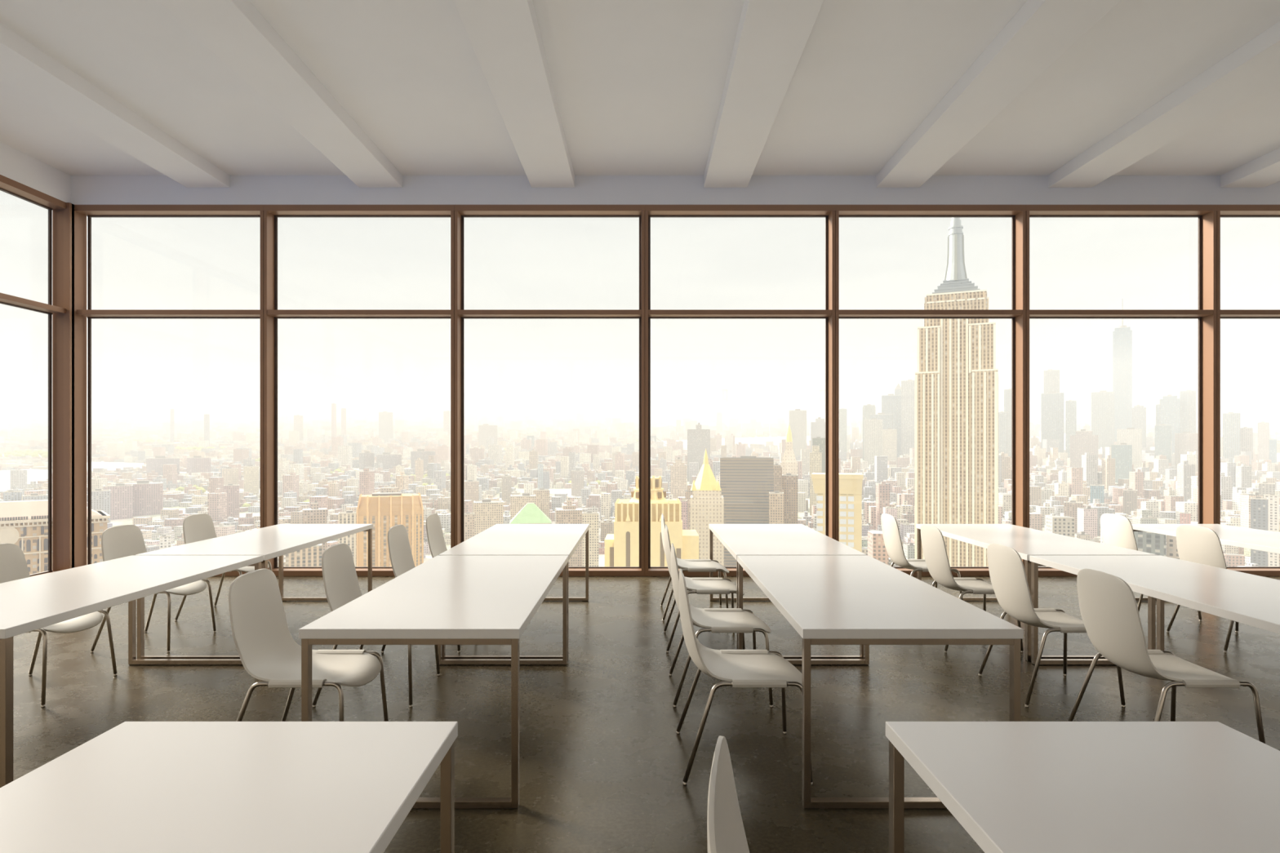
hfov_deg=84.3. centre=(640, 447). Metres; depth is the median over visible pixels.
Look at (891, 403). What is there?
tower
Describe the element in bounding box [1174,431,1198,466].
tower
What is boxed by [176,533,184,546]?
building
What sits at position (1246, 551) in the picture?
building
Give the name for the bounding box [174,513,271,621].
shell chair
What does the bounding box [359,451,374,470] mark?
tower
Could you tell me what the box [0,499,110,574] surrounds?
block
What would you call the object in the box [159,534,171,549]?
building
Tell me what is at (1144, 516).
building
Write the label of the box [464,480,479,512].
brick block
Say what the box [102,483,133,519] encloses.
housing slab
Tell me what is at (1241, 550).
building
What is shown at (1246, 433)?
tower
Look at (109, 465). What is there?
river reach
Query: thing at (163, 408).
hills
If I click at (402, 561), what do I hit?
shell chair
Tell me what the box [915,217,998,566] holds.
skyscraper
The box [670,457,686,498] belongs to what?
ornate tower
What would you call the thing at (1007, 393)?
tower
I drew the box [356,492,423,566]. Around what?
tower
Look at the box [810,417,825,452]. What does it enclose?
tower
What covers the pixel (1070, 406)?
tower
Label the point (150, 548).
building
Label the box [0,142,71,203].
wall
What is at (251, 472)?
housing slab
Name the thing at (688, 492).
building
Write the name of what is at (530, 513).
building roof
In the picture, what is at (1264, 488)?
apartment tower
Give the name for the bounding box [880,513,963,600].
shell chair
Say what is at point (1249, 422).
harbour
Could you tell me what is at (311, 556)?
apartment block
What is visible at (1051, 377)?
tower
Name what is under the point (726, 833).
shell chair
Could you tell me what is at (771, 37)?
ceiling beam
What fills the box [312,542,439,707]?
shell chair
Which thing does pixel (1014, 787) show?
table
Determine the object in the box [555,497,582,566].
brick block
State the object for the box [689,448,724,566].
tower
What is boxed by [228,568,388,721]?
shell chair
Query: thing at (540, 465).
brick block
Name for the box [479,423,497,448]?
tower
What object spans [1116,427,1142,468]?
tower
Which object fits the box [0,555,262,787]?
table
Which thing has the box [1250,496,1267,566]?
apartment tower
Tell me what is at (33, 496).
housing slab
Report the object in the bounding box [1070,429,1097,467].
tower
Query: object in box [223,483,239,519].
housing slab
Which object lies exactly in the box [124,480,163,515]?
housing slab
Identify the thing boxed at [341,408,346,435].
tower
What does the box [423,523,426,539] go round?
building
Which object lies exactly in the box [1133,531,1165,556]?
office block
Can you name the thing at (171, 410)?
tower
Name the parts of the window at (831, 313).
sill rail, glazing frame, glazing frame, head rail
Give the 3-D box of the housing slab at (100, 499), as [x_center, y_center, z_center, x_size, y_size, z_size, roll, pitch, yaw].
[-1077.281,122.208,1410.338,32.521,79.584,26.017,0,0,-37]
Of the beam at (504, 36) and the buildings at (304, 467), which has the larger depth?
the buildings at (304, 467)
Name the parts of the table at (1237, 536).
floor rail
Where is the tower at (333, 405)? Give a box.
[331,403,336,436]
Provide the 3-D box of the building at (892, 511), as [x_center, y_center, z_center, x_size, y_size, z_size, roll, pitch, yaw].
[438.851,137.816,1245.031,19.620,68.515,17.975,0,0,6]
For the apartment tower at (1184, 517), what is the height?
50.109 m
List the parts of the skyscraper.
crown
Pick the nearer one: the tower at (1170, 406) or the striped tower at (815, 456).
the striped tower at (815, 456)
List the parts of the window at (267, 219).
head rail, glazing frame, glazing frame, sill rail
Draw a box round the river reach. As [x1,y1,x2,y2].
[86,462,144,471]
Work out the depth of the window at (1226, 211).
8.25 m
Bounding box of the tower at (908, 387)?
[901,379,915,455]
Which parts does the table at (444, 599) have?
leg, rail, leg, floor rail, floor rail, leg, leg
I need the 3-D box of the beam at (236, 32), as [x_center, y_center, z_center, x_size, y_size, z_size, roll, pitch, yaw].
[-3.022,-3.105,1.518,0.505,0.162,13.436,0,0,0]
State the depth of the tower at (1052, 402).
2949.71 m
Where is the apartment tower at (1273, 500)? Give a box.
[1263,493,1279,566]
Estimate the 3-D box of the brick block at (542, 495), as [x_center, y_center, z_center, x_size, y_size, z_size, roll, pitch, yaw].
[-183.648,121.960,1311.769,29.710,93.080,23.768,0,0,-8]
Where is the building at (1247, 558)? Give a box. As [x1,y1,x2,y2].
[1244,555,1250,564]
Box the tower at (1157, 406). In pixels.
[1155,404,1159,425]
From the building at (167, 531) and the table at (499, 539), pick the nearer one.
the table at (499, 539)
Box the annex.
[768,490,783,524]
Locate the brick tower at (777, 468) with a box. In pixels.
[773,463,782,492]
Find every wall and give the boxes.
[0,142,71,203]
[71,175,1279,204]
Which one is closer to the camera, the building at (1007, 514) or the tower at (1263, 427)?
the building at (1007, 514)
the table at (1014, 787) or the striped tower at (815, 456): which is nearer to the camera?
the table at (1014, 787)
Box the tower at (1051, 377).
[1044,368,1059,393]
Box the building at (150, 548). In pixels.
[145,544,159,551]
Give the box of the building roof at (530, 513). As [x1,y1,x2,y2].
[509,502,551,524]
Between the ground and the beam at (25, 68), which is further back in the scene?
the ground
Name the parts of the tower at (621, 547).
fluted crown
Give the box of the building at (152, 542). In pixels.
[145,540,159,545]
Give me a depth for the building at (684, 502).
1065.19 m
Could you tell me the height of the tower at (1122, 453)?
132.315 m
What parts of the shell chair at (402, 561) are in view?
leg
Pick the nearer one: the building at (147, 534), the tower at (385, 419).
the building at (147, 534)
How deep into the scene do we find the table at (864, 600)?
3.23 m
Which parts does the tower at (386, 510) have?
crown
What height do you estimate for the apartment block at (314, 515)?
118.976 m
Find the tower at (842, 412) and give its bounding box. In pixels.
[839,408,846,452]
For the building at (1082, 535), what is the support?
on the ground
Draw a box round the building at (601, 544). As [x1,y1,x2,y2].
[598,541,604,554]
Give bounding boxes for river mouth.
[656,435,810,448]
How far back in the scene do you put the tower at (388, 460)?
2501.55 m
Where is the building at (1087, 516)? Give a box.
[1077,506,1097,539]
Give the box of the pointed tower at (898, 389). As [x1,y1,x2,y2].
[894,383,901,395]
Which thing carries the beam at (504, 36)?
attached to the ceiling
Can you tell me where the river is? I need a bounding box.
[998,387,1279,417]
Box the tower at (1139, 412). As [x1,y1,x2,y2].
[1132,404,1146,447]
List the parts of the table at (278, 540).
leg, floor rail, leg, leg, floor rail, leg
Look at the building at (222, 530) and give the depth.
1190.92 m
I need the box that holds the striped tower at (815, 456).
[809,444,822,515]
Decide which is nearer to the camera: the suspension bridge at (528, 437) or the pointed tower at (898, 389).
the pointed tower at (898, 389)
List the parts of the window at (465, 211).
head rail, glazing frame, glazing frame, sill rail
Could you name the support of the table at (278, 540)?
on the floor
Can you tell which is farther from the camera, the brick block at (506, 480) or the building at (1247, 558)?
the brick block at (506, 480)
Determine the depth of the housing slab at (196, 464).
2401.03 m
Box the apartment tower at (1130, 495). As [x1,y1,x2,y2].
[1123,488,1137,515]
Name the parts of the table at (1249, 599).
leg, floor rail, leg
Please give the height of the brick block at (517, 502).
89.852 m
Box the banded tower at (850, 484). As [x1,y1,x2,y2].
[811,472,862,552]
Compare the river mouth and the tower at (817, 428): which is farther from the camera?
the river mouth
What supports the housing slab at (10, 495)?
on the ground
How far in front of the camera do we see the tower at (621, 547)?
520.27 m
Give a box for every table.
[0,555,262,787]
[0,721,457,852]
[135,524,373,658]
[298,555,568,808]
[439,524,589,661]
[708,524,866,658]
[737,555,1023,808]
[885,721,1279,852]
[915,524,1156,661]
[1029,555,1279,665]
[1131,524,1279,600]
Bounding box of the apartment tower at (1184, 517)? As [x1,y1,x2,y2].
[1179,511,1191,524]
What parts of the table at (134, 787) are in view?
leg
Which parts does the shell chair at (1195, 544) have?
leg, leg, leg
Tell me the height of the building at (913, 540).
39.995 m
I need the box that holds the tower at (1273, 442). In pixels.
[1269,438,1276,463]
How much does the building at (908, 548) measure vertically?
38.001 m
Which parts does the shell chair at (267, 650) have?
leg, leg, leg, leg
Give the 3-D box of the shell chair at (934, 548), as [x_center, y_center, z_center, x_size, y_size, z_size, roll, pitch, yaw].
[2.524,1.050,5.450,0.610,0.900,0.582,0,0,0]
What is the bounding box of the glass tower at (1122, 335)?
[1112,306,1132,441]
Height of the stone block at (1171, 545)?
150.494 m
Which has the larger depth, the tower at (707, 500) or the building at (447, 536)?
the building at (447, 536)
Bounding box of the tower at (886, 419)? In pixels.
[869,413,892,429]
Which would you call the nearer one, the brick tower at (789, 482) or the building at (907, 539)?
the brick tower at (789, 482)
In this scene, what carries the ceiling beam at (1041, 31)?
attached to the ceiling
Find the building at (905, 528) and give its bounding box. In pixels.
[900,523,915,539]
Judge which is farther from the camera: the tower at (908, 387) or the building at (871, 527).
the tower at (908, 387)
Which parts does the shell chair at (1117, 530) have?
leg, leg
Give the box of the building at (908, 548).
[903,542,915,559]
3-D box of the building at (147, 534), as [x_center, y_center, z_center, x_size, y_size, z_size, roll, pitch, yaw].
[-901.886,160.295,1287.360,19.382,18.053,19.053,0,0,6]
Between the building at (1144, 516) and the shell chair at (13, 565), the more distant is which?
the building at (1144, 516)
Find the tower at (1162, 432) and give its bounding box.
[1155,423,1171,462]
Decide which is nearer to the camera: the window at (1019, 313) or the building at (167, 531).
the window at (1019, 313)
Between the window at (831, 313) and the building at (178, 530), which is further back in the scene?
the building at (178, 530)
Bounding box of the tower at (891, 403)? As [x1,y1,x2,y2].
[881,394,901,457]
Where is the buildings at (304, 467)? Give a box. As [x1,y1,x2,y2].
[0,404,1279,566]
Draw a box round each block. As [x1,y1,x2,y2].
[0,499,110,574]
[285,543,321,566]
[302,500,327,556]
[338,510,356,566]
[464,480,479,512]
[464,511,474,541]
[473,498,503,535]
[502,475,511,505]
[510,493,536,519]
[533,488,549,518]
[537,462,542,488]
[542,470,549,488]
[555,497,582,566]
[571,469,583,496]
[582,511,598,566]
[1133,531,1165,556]
[1166,535,1179,559]
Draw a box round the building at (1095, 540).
[1089,537,1100,542]
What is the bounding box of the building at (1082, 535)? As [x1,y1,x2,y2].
[1075,531,1089,540]
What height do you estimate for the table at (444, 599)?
0.750 m
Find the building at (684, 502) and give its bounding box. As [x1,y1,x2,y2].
[677,497,687,529]
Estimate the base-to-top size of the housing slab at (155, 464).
67.688 m
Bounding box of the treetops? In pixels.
[0,422,767,506]
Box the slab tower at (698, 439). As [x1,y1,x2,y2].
[687,422,710,481]
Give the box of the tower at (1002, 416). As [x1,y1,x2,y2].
[998,411,1008,455]
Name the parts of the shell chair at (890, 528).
leg, leg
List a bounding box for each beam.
[0,22,230,187]
[156,0,402,187]
[453,0,574,187]
[703,0,823,187]
[875,0,1119,187]
[1048,21,1279,187]
[1220,147,1279,187]
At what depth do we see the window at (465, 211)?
8.24 m
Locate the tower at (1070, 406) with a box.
[1065,400,1076,457]
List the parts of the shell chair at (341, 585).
leg, leg, leg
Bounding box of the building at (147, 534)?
[141,529,154,538]
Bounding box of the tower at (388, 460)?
[376,452,401,470]
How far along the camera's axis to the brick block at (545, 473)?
1899.83 m
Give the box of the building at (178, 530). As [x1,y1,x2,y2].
[172,525,182,540]
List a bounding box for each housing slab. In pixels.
[3,489,22,501]
[22,493,48,500]
[91,488,110,523]
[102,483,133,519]
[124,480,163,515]
[146,456,179,475]
[186,456,211,475]
[222,466,238,484]
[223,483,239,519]
[244,465,258,494]
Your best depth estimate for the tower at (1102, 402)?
3198.75 m
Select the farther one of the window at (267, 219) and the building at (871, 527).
the building at (871, 527)
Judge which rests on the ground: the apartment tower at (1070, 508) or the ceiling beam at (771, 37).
the apartment tower at (1070, 508)
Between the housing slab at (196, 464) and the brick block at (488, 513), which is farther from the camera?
the housing slab at (196, 464)
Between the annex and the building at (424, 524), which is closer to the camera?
the annex
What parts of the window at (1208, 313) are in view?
sill rail, glazing frame, glazing frame, head rail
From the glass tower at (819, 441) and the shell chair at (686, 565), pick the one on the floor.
the shell chair at (686, 565)
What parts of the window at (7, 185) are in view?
glazing frame, glazing frame, head rail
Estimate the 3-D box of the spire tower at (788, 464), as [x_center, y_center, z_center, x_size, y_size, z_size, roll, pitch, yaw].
[318.713,52.077,1517.682,36.135,206.846,36.135,0,0,12]
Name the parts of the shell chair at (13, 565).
leg, leg, leg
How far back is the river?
8883.94 m
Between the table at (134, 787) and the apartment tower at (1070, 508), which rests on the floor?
the table at (134, 787)
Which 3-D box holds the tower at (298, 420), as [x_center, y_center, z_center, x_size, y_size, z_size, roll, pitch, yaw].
[-1893.494,-90.607,3916.535,45.915,180.214,36.732,0,0,-26]
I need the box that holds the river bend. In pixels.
[0,468,48,491]
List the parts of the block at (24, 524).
roof railing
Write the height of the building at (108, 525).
37.722 m
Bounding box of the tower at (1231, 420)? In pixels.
[1222,412,1239,462]
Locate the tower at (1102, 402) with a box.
[1091,390,1114,448]
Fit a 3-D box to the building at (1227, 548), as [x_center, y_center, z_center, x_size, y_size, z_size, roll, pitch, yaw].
[933.639,150.355,1125.460,19.304,58.981,19.133,0,0,6]
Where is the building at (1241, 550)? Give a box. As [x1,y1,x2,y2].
[1238,546,1244,554]
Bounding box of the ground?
[0,417,1245,566]
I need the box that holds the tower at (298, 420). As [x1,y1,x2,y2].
[293,414,302,440]
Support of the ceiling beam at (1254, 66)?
attached to the ceiling
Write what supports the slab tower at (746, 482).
on the ground
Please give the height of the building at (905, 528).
39.946 m
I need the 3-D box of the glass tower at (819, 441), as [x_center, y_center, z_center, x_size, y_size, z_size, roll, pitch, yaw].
[433.252,58.352,1714.543,31.696,168.296,30.000,0,0,14]
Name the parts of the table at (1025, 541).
leg, floor rail, leg, floor rail, leg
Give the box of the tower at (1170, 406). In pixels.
[1160,394,1180,453]
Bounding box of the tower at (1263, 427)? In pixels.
[1257,422,1269,462]
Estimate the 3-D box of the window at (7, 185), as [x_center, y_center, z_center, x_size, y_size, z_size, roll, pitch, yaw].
[-6.732,-0.664,7.106,0.204,4.328,2.220,0,0,0]
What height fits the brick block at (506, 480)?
76.157 m
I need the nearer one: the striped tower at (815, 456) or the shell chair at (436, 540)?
the shell chair at (436, 540)
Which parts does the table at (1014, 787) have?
leg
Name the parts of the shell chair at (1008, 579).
leg, leg, leg, leg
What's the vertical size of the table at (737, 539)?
0.750 m
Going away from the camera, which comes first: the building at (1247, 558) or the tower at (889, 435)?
the building at (1247, 558)
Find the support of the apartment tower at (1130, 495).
on the ground
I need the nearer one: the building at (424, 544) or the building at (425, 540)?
the building at (424, 544)
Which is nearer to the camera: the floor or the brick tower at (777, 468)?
the floor
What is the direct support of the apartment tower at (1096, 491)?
on the ground
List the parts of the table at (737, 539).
leg, leg, floor rail, floor rail, leg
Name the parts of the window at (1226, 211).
head rail, glazing frame, glazing frame, sill rail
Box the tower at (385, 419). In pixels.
[378,411,392,443]
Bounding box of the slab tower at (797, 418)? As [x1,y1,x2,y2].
[789,408,806,457]
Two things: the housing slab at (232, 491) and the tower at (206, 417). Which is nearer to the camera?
the housing slab at (232, 491)
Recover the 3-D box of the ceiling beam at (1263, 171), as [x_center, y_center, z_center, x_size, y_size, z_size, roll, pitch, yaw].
[7.003,-3.105,1.518,0.505,0.162,13.436,0,0,0]
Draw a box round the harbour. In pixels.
[853,411,1279,430]
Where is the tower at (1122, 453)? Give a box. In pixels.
[1111,443,1132,483]
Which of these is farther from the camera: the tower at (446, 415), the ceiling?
the tower at (446, 415)
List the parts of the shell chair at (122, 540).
leg, leg, leg, leg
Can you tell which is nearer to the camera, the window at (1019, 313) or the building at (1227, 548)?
the window at (1019, 313)
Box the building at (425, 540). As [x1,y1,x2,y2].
[423,537,431,554]
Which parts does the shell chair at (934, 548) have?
leg, leg, leg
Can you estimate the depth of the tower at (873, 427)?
2700.20 m
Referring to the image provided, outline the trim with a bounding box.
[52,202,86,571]
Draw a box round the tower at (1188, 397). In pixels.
[1179,390,1195,433]
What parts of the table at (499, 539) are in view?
leg, floor rail, floor rail, leg, leg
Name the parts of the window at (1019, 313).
glazing frame, glazing frame, head rail, sill rail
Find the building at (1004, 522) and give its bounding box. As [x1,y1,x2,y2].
[1002,520,1011,524]
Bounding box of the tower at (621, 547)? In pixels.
[604,475,699,566]
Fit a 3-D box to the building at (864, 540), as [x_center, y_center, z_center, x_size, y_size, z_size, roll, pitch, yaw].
[342.086,159.165,1078.545,23.151,47.460,22.406,0,0,6]
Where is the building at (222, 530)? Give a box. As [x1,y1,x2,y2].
[213,523,235,537]
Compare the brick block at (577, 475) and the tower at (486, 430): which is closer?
the brick block at (577, 475)
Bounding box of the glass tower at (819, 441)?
[812,436,825,472]
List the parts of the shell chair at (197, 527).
leg, leg, leg, leg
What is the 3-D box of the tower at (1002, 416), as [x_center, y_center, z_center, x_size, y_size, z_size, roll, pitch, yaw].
[1444.721,-36.303,2820.025,38.339,214.607,45.000,0,0,27]
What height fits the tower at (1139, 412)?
239.471 m
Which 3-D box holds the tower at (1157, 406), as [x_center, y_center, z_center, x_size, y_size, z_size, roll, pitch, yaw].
[2295.573,-70.418,3128.140,27.002,242.536,45.000,0,0,36]
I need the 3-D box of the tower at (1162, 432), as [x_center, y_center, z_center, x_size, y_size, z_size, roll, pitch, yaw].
[1859.520,3.683,2518.100,46.410,173.633,45.000,0,0,36]
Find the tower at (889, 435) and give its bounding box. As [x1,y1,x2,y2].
[882,428,897,466]
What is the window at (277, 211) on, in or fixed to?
in the wall at (85, 189)
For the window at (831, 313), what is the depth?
8.27 m
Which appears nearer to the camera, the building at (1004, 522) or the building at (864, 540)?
the building at (864, 540)
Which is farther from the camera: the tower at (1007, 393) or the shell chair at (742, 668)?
the tower at (1007, 393)
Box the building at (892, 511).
[883,506,897,521]
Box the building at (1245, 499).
[1240,492,1262,528]
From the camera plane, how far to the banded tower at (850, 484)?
637.30 m
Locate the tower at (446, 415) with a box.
[443,410,450,435]
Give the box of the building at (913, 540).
[911,534,915,542]
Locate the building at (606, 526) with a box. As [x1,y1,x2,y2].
[600,519,613,541]
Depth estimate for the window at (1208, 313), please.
8.25 m
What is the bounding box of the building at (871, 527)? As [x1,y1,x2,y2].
[866,522,873,529]
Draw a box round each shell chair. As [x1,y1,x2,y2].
[0,542,117,707]
[90,524,216,653]
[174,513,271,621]
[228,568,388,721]
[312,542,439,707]
[381,524,460,653]
[426,513,447,557]
[660,513,728,621]
[663,524,745,653]
[669,543,773,707]
[676,568,813,786]
[706,735,749,852]
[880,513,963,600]
[920,524,1023,653]
[977,542,1125,707]
[1067,568,1265,743]
[1100,513,1201,621]
[1166,524,1238,653]
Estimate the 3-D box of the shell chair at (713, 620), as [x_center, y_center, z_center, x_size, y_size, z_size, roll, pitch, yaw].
[0.492,1.050,4.365,0.610,0.900,0.582,0,0,0]
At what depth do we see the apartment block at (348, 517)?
931.12 m
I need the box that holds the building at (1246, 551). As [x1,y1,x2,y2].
[1244,547,1250,555]
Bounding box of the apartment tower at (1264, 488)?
[1258,481,1275,497]
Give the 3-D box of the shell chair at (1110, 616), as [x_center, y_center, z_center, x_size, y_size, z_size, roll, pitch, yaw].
[2.524,1.050,3.425,0.610,0.900,0.582,0,0,0]
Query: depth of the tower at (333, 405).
4200.06 m
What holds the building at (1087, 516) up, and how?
on the ground
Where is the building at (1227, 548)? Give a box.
[1220,523,1238,554]
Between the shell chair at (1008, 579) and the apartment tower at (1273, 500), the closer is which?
the shell chair at (1008, 579)
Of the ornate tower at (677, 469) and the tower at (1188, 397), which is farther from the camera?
the tower at (1188, 397)
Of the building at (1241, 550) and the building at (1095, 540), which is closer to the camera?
the building at (1095, 540)
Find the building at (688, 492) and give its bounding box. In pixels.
[685,484,693,529]
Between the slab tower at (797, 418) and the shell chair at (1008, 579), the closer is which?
the shell chair at (1008, 579)
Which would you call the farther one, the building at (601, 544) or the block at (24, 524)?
the building at (601, 544)
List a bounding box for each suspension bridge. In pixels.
[515,435,666,449]
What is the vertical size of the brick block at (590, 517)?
97.381 m
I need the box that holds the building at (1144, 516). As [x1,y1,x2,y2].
[1133,509,1157,524]
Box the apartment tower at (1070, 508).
[1063,500,1083,533]
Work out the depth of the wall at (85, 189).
8.24 m
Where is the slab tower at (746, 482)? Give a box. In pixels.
[720,456,773,566]
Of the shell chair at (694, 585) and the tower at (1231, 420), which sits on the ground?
the tower at (1231, 420)
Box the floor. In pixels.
[13,576,1279,852]
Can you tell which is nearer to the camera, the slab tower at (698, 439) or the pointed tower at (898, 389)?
the slab tower at (698, 439)
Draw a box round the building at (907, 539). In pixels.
[903,533,915,542]
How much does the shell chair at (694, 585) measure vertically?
0.900 m
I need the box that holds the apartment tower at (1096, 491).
[1089,484,1104,503]
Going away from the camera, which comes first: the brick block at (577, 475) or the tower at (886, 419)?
the brick block at (577, 475)
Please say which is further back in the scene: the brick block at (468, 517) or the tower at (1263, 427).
the tower at (1263, 427)
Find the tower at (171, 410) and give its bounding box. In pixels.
[170,408,173,443]
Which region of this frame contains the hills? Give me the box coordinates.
[0,404,819,413]
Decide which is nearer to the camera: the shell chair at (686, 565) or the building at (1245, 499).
the shell chair at (686, 565)
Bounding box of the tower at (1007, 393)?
[1004,388,1011,456]
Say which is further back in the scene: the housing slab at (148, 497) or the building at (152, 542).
the housing slab at (148, 497)
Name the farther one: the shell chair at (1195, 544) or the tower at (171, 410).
the tower at (171, 410)
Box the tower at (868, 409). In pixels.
[862,404,875,460]
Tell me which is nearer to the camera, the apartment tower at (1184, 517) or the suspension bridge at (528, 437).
the apartment tower at (1184, 517)
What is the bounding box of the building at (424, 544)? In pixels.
[423,543,425,558]
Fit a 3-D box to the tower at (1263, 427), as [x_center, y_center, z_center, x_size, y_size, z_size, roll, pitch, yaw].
[2303.868,-5.603,2616.888,31.524,179.207,45.000,0,0,41]
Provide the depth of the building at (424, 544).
1127.54 m
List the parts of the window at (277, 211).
sill rail, head rail, glazing frame, glazing frame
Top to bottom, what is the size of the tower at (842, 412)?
224.867 m
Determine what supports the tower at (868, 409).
on the ground
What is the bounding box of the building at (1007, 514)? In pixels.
[1001,511,1011,524]
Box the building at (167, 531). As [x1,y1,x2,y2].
[151,526,174,543]
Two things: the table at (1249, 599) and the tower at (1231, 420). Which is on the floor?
the table at (1249, 599)
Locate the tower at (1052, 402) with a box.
[1040,391,1063,452]
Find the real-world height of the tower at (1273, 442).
121.790 m
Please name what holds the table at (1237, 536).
on the floor
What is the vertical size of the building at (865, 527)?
47.015 m
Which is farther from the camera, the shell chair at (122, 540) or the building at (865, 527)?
the building at (865, 527)
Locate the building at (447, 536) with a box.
[444,533,450,544]
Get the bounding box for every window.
[0,174,66,577]
[74,204,274,576]
[263,204,461,576]
[453,204,648,576]
[644,204,839,576]
[835,204,1029,576]
[1026,204,1220,576]
[1217,204,1279,576]
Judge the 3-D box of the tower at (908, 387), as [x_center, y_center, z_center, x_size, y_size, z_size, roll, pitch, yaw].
[1107.748,-107.429,2921.038,58.403,343.857,45.000,0,0,21]
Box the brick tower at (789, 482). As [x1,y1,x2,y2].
[782,473,797,524]
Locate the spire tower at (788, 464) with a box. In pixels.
[780,424,797,474]
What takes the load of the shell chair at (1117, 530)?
on the floor
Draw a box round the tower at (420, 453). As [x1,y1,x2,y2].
[410,448,435,471]
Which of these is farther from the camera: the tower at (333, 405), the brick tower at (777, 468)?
the tower at (333, 405)
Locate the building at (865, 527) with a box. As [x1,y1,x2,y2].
[862,524,869,536]
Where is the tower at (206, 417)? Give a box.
[204,413,209,443]
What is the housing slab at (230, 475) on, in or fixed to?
on the ground
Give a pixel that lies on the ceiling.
(638, 85)
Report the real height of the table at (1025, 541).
0.750 m
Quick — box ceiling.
[0,0,1279,175]
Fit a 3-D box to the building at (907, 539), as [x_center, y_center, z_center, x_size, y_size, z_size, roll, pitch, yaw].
[451.064,159.749,1171.004,23.780,34.272,25.258,0,0,6]
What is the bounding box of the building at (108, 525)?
[106,523,112,528]
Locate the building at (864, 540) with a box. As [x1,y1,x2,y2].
[862,536,867,546]
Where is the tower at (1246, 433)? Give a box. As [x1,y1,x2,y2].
[1240,426,1253,459]
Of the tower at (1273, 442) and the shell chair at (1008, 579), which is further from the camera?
the tower at (1273, 442)
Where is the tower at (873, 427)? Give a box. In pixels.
[864,417,882,466]
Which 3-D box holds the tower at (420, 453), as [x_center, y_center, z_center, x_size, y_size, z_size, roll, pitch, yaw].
[-777.989,48.566,2531.628,82.721,83.867,66.176,0,0,-17]
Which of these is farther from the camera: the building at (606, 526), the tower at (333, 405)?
the tower at (333, 405)

